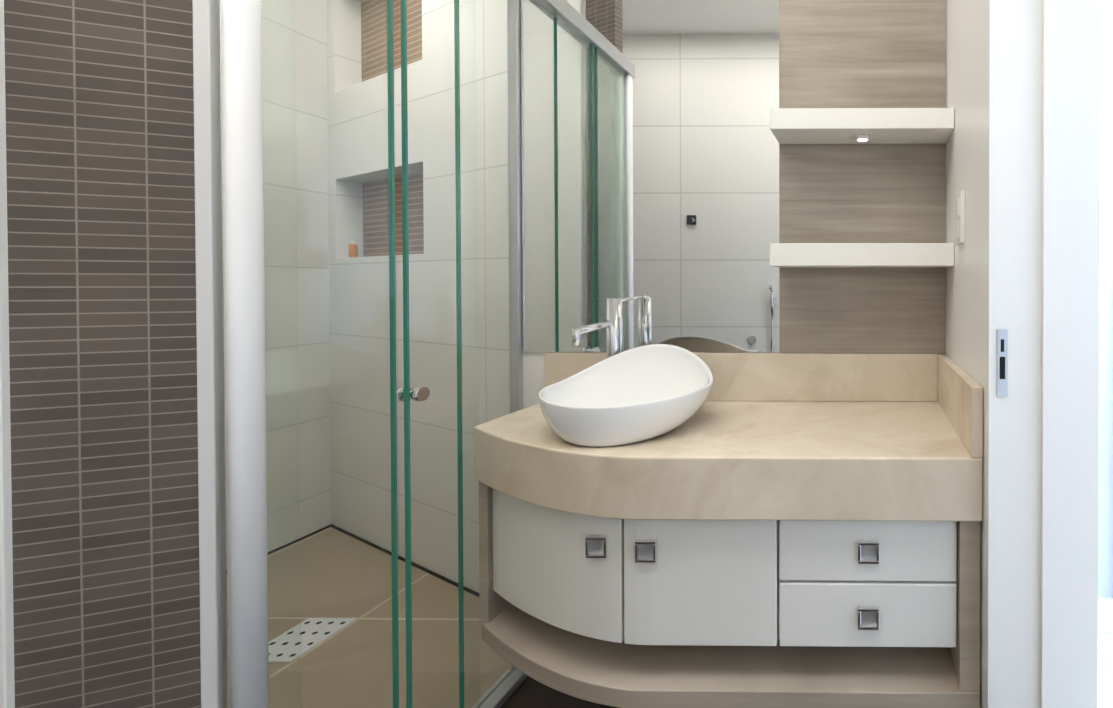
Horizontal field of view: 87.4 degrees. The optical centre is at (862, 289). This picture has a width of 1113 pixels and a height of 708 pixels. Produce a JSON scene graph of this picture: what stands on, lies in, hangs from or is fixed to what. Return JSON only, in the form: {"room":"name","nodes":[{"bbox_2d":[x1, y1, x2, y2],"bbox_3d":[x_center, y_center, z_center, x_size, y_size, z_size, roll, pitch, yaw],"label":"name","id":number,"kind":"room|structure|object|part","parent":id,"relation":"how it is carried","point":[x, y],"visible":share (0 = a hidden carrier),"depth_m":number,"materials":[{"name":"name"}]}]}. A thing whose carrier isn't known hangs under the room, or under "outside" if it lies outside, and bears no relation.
{"room":"bathroom","nodes":[
{"label":"bathroom","id":0,"kind":"room"},
{"bbox_2d":[4,0,200,707],"bbox_3d":[-1.226,-0.263,0.806,0.197,3.000,0.040,0,1,-23],"label":"wall","id":1,"kind":"structure","parent":0,"point":[99,96],"depth_m":0.79,"materials":[{"name":"tile"}]},
{"bbox_2d":[0,0,14,707],"bbox_3d":[-1.330,-0.263,0.759,0.031,3.000,0.062,0,1,-23],"label":"door frame","id":2,"kind":"structure","parent":1,"relation":"attached to","point":[7,690],"depth_m":0.75,"materials":[{"name":"white"}]},
{"bbox_2d":[219,0,330,570],"bbox_3d":[-2.826,-0.269,1.520,0.150,3.000,2.290,0,1,1],"label":"wall","id":3,"kind":"structure","parent":0,"point":[312,401],"depth_m":2.38,"materials":[{"name":"white tile"}]},
{"bbox_2d":[226,524,331,573],"bbox_3d":[-2.746,1.222,1.558,0.010,0.008,1.940,0,1,1],"label":"joint","id":4,"kind":"object","parent":3,"relation":"attached to","point":[306,536],"depth_m":2.38,"materials":[{"name":"black"}]},
{"bbox_2d":[326,0,509,592],"bbox_3d":[-1.893,-0.275,2.204,2.200,3.000,0.160,0,1,25],"label":"wall","id":5,"kind":"structure","parent":0,"point":[445,439],"depth_m":2.11,"materials":[{"name":"white tile"}]},
{"bbox_2d":[349,241,357,256],"bbox_3d":[-2.607,-0.202,2.507,0.032,0.088,0.032,0,1,1],"label":"bottle","id":6,"kind":"object","parent":5,"relation":"in","point":[354,249],"depth_m":2.50,"materials":[{"name":"orange"}]},
{"bbox_2d":[361,0,421,81],"bbox_3d":[-2.235,-1.246,2.384,0.843,0.503,0.010,0,1,25],"label":"wall","id":7,"kind":"structure","parent":5,"relation":"attached to","point":[377,42],"depth_m":2.46,"materials":[{"name":"brown tile"}]},
{"bbox_2d":[363,172,423,256],"bbox_3d":[-2.235,-0.356,2.392,0.843,0.398,0.010,0,1,25],"label":"wall","id":8,"kind":"structure","parent":5,"relation":"attached to","point":[380,213],"depth_m":2.45,"materials":[{"name":"brown tile"}]},
{"bbox_2d":[330,524,478,596],"bbox_3d":[-1.838,1.218,2.098,2.000,0.008,0.008,0,1,25],"label":"joint","id":9,"kind":"object","parent":5,"relation":"attached to","point":[399,557],"depth_m":2.20,"materials":[{"name":"black"}]},
{"bbox_2d":[226,527,618,707],"bbox_3d":[-1.256,1.258,1.018,3.500,0.054,2.990,0,1,1],"label":"floor","id":10,"kind":"structure","parent":0,"point":[343,634],"depth_m":1.72,"materials":[{"name":"beige tile"}]},
{"bbox_2d":[268,618,356,662],"bbox_3d":[-1.969,1.223,1.715,0.180,0.004,0.210,0,1,1],"label":"floor drain","id":11,"kind":"object","parent":10,"relation":"on","point":[323,628],"depth_m":1.72,"materials":[{"name":"silver metal"}]},
{"bbox_2d":[192,0,526,707],"bbox_3d":[-1.094,0.104,1.195,0.076,2.260,0.732,0,1,1],"label":"shower enclosure","id":12,"kind":"object","parent":10,"relation":"on","point":[245,332],"visible":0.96,"depth_m":0.86,"materials":[{"name":"clear glass"}]},
{"bbox_3d":[-1.101,0.252,1.178,0.014,0.034,0.034,0,1,1],"label":"shower enclosure knob","id":13,"kind":"part","parent":12,"relation":"part of","materials":[{"name":"silver metal"}]},
{"bbox_2d":[521,0,779,408],"bbox_3d":[-0.430,-0.270,1.624,1.380,3.000,0.156,0,1,1],"label":"mirror","id":14,"kind":"object","parent":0,"point":[650,158],"depth_m":1.55,"materials":[{"name":"white mirror"}]},
{"bbox_2d":[779,0,945,352],"bbox_3d":[-0.002,-0.595,1.534,0.519,1.588,0.019,0,1,1],"label":"wood panel","id":15,"kind":"object","parent":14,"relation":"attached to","point":[862,53],"visible":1,"depth_m":1.53,"materials":[{"name":"brown wood"}]},
{"bbox_2d":[770,243,953,267],"bbox_3d":[-0.003,-0.099,1.454,0.519,0.064,0.149,0,1,1],"label":"shelf","id":16,"kind":"object","parent":15,"relation":"attached to","point":[861,255],"visible":1,"depth_m":1.38,"materials":[{"name":"white wood"}]},
{"bbox_2d":[770,108,953,143],"bbox_3d":[-0.003,-0.475,1.450,0.519,0.070,0.149,0,1,1],"label":"shelf","id":17,"kind":"object","parent":15,"relation":"attached to","point":[861,125],"visible":0.98,"depth_m":1.38,"materials":[{"name":"white wood"}]},
{"bbox_2d":[945,0,1041,707],"bbox_3d":[0.365,-0.268,1.339,0.215,3.000,0.710,0,1,1],"label":"wall","id":18,"kind":"structure","parent":0,"point":[994,101],"depth_m":0.99,"materials":[{"name":"white paint"}]},
{"bbox_2d":[474,295,982,707],"bbox_3d":[-0.374,0.462,1.298,1.258,0.882,0.520,0,1,1],"label":"bathroom vanity","id":19,"kind":"object","parent":18,"relation":"attached to","point":[666,526],"visible":1,"depth_m":1.08,"materials":[{"name":"beige stone"}]},
{"bbox_3d":[-0.747,0.639,1.189,0.430,0.285,0.211,0,1,1],"label":"door","id":20,"kind":"part","parent":19,"relation":"part of","materials":[{"name":"white wood"}]},
{"bbox_3d":[-0.610,0.571,1.088,0.006,0.034,0.011,0,1,1],"label":"handle","id":21,"kind":"part","parent":19,"relation":"part of","materials":[{"name":"silver metal"}]},
{"bbox_3d":[-0.590,0.551,1.087,0.046,0.006,0.011,0,1,1],"label":"handle","id":22,"kind":"part","parent":19,"relation":"part of","materials":[{"name":"silver metal"}]},
{"bbox_3d":[-0.590,0.571,1.092,0.034,0.034,0.003,0,1,1],"label":"handle plate","id":23,"kind":"part","parent":19,"relation":"part of","materials":[{"name":"silver metal"}]},
{"bbox_3d":[-0.590,0.591,1.088,0.046,0.006,0.011,0,1,1],"label":"handle","id":24,"kind":"part","parent":19,"relation":"part of","materials":[{"name":"silver metal"}]},
{"bbox_3d":[-0.570,0.571,1.087,0.006,0.034,0.011,0,1,1],"label":"handle","id":25,"kind":"part","parent":19,"relation":"part of","materials":[{"name":"silver metal"}]},
{"bbox_3d":[-0.493,0.571,1.070,0.006,0.034,0.011,0,1,1],"label":"handle","id":26,"kind":"part","parent":19,"relation":"part of","materials":[{"name":"silver metal"}]},
{"bbox_3d":[-0.473,0.551,1.070,0.046,0.006,0.011,0,1,1],"label":"handle","id":27,"kind":"part","parent":19,"relation":"part of","materials":[{"name":"silver metal"}]},
{"bbox_3d":[-0.473,0.571,1.074,0.034,0.034,0.003,0,1,1],"label":"handle plate","id":28,"kind":"part","parent":19,"relation":"part of","materials":[{"name":"silver metal"}]},
{"bbox_3d":[-0.473,0.591,1.070,0.046,0.006,0.011,0,1,1],"label":"handle","id":29,"kind":"part","parent":19,"relation":"part of","materials":[{"name":"silver metal"}]},
{"bbox_3d":[-0.453,0.571,1.070,0.006,0.034,0.011,0,1,1],"label":"handle","id":30,"kind":"part","parent":19,"relation":"part of","materials":[{"name":"silver metal"}]},
{"bbox_3d":[-0.358,0.640,1.089,0.338,0.285,0.030,0,1,1],"label":"door","id":31,"kind":"part","parent":19,"relation":"part of","materials":[{"name":"white wood"}]},
{"bbox_2d":[474,401,982,520],"bbox_3d":[-0.374,0.420,1.297,1.258,0.135,0.520,0,1,1],"label":"countertop","id":32,"kind":"structure","parent":19,"relation":"on","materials":[{"name":"beige stone"}]},
{"bbox_2d":[572,295,643,357],"bbox_3d":[-0.744,0.185,1.443,0.112,0.331,0.206,0,1,1],"label":"faucet","id":33,"kind":"object","parent":32,"relation":"on","point":[613,324],"depth_m":1.43,"materials":[{"name":"silver metal"}]},
{"bbox_2d":[538,344,712,446],"bbox_3d":[-0.596,0.257,1.258,0.408,0.191,0.368,0,1,1],"label":"sink","id":34,"kind":"object","parent":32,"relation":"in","point":[653,395],"depth_m":1.26,"materials":[{"name":"white ceramic"}]},
{"bbox_3d":[-0.007,0.715,1.067,0.006,0.034,0.011,0,1,1],"label":"handle","id":35,"kind":"part","parent":19,"relation":"part of","materials":[{"name":"silver metal"}]},
{"bbox_3d":[-0.007,0.571,1.065,0.006,0.034,0.011,0,1,1],"label":"handle","id":36,"kind":"part","parent":19,"relation":"part of","materials":[{"name":"silver metal"}]},
{"bbox_3d":[0.011,0.568,1.083,0.388,0.140,0.026,0,1,1],"label":"drawer","id":37,"kind":"part","parent":19,"relation":"part of","materials":[{"name":"white wood"}]},
{"bbox_3d":[0.011,0.713,1.084,0.388,0.139,0.026,0,1,1],"label":"drawer","id":38,"kind":"part","parent":19,"relation":"part of","materials":[{"name":"white wood"}]},
{"bbox_3d":[0.013,0.695,1.066,0.046,0.006,0.011,0,1,1],"label":"handle","id":39,"kind":"part","parent":19,"relation":"part of","materials":[{"name":"silver metal"}]},
{"bbox_3d":[0.013,0.735,1.067,0.046,0.006,0.011,0,1,1],"label":"handle","id":40,"kind":"part","parent":19,"relation":"part of","materials":[{"name":"silver metal"}]},
{"bbox_3d":[0.013,0.551,1.065,0.046,0.006,0.011,0,1,1],"label":"handle","id":41,"kind":"part","parent":19,"relation":"part of","materials":[{"name":"silver metal"}]},
{"bbox_3d":[0.013,0.591,1.065,0.046,0.006,0.011,0,1,1],"label":"handle","id":42,"kind":"part","parent":19,"relation":"part of","materials":[{"name":"silver metal"}]},
{"bbox_3d":[0.013,0.715,1.071,0.034,0.034,0.003,0,1,1],"label":"handle plate","id":43,"kind":"part","parent":19,"relation":"part of","materials":[{"name":"silver metal"}]},
{"bbox_3d":[0.013,0.571,1.069,0.034,0.034,0.003,0,1,1],"label":"handle plate","id":44,"kind":"part","parent":19,"relation":"part of","materials":[{"name":"silver metal"}]},
{"bbox_3d":[0.033,0.715,1.066,0.006,0.034,0.011,0,1,1],"label":"handle","id":45,"kind":"part","parent":19,"relation":"part of","materials":[{"name":"silver metal"}]},
{"bbox_3d":[0.033,0.571,1.065,0.006,0.034,0.011,0,1,1],"label":"handle","id":46,"kind":"part","parent":19,"relation":"part of","materials":[{"name":"silver metal"}]},
{"bbox_2d":[545,352,937,400],"bbox_3d":[-0.384,0.275,1.545,1.234,0.150,0.022,0,1,1],"label":"backsplash","id":47,"kind":"structure","parent":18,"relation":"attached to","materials":[{"name":"beige stone"}]},
{"bbox_2d":[955,191,964,244],"bbox_3d":[0.248,-0.182,1.262,0.016,0.130,0.077,0,1,1],"label":"switch plate","id":48,"kind":"object","parent":18,"relation":"attached to","point":[959,217],"visible":1,"depth_m":1.23,"materials":[{"name":"white plastic"}]},
{"bbox_2d":[997,329,1007,395],"bbox_3d":[0.280,0.148,0.987,0.021,0.135,0.003,0,1,1],"label":"strike plate","id":49,"kind":"object","parent":18,"relation":"attached to","point":[1002,360],"visible":1,"depth_m":0.99,"materials":[{"name":"silver metal"}]},
{"bbox_2d":[1040,0,1099,707],"bbox_3d":[0.414,0.136,0.981,0.110,2.200,0.012,0,1,1],"label":"door frame","id":50,"kind":"structure","parent":18,"relation":"attached to","point":[1070,340],"depth_m":0.97,"materials":[{"name":"white wood"}]},
{"bbox_2d":[1097,598,1112,707],"bbox_3d":[2.028,1.264,0.641,3.125,0.050,4.200,0,1,1],"label":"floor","id":51,"kind":"structure","parent":0,"point":[1105,661],"depth_m":1.65,"materials":[{"name":"white"}]},
{"bbox_2d":[1098,0,1112,597],"bbox_3d":[2.054,-0.273,1.977,3.100,3.000,0.100,0,1,1],"label":"wall","id":52,"kind":"structure","parent":0,"point":[1105,511],"depth_m":1.94,"materials":[{"name":"white paint"}]}
]}

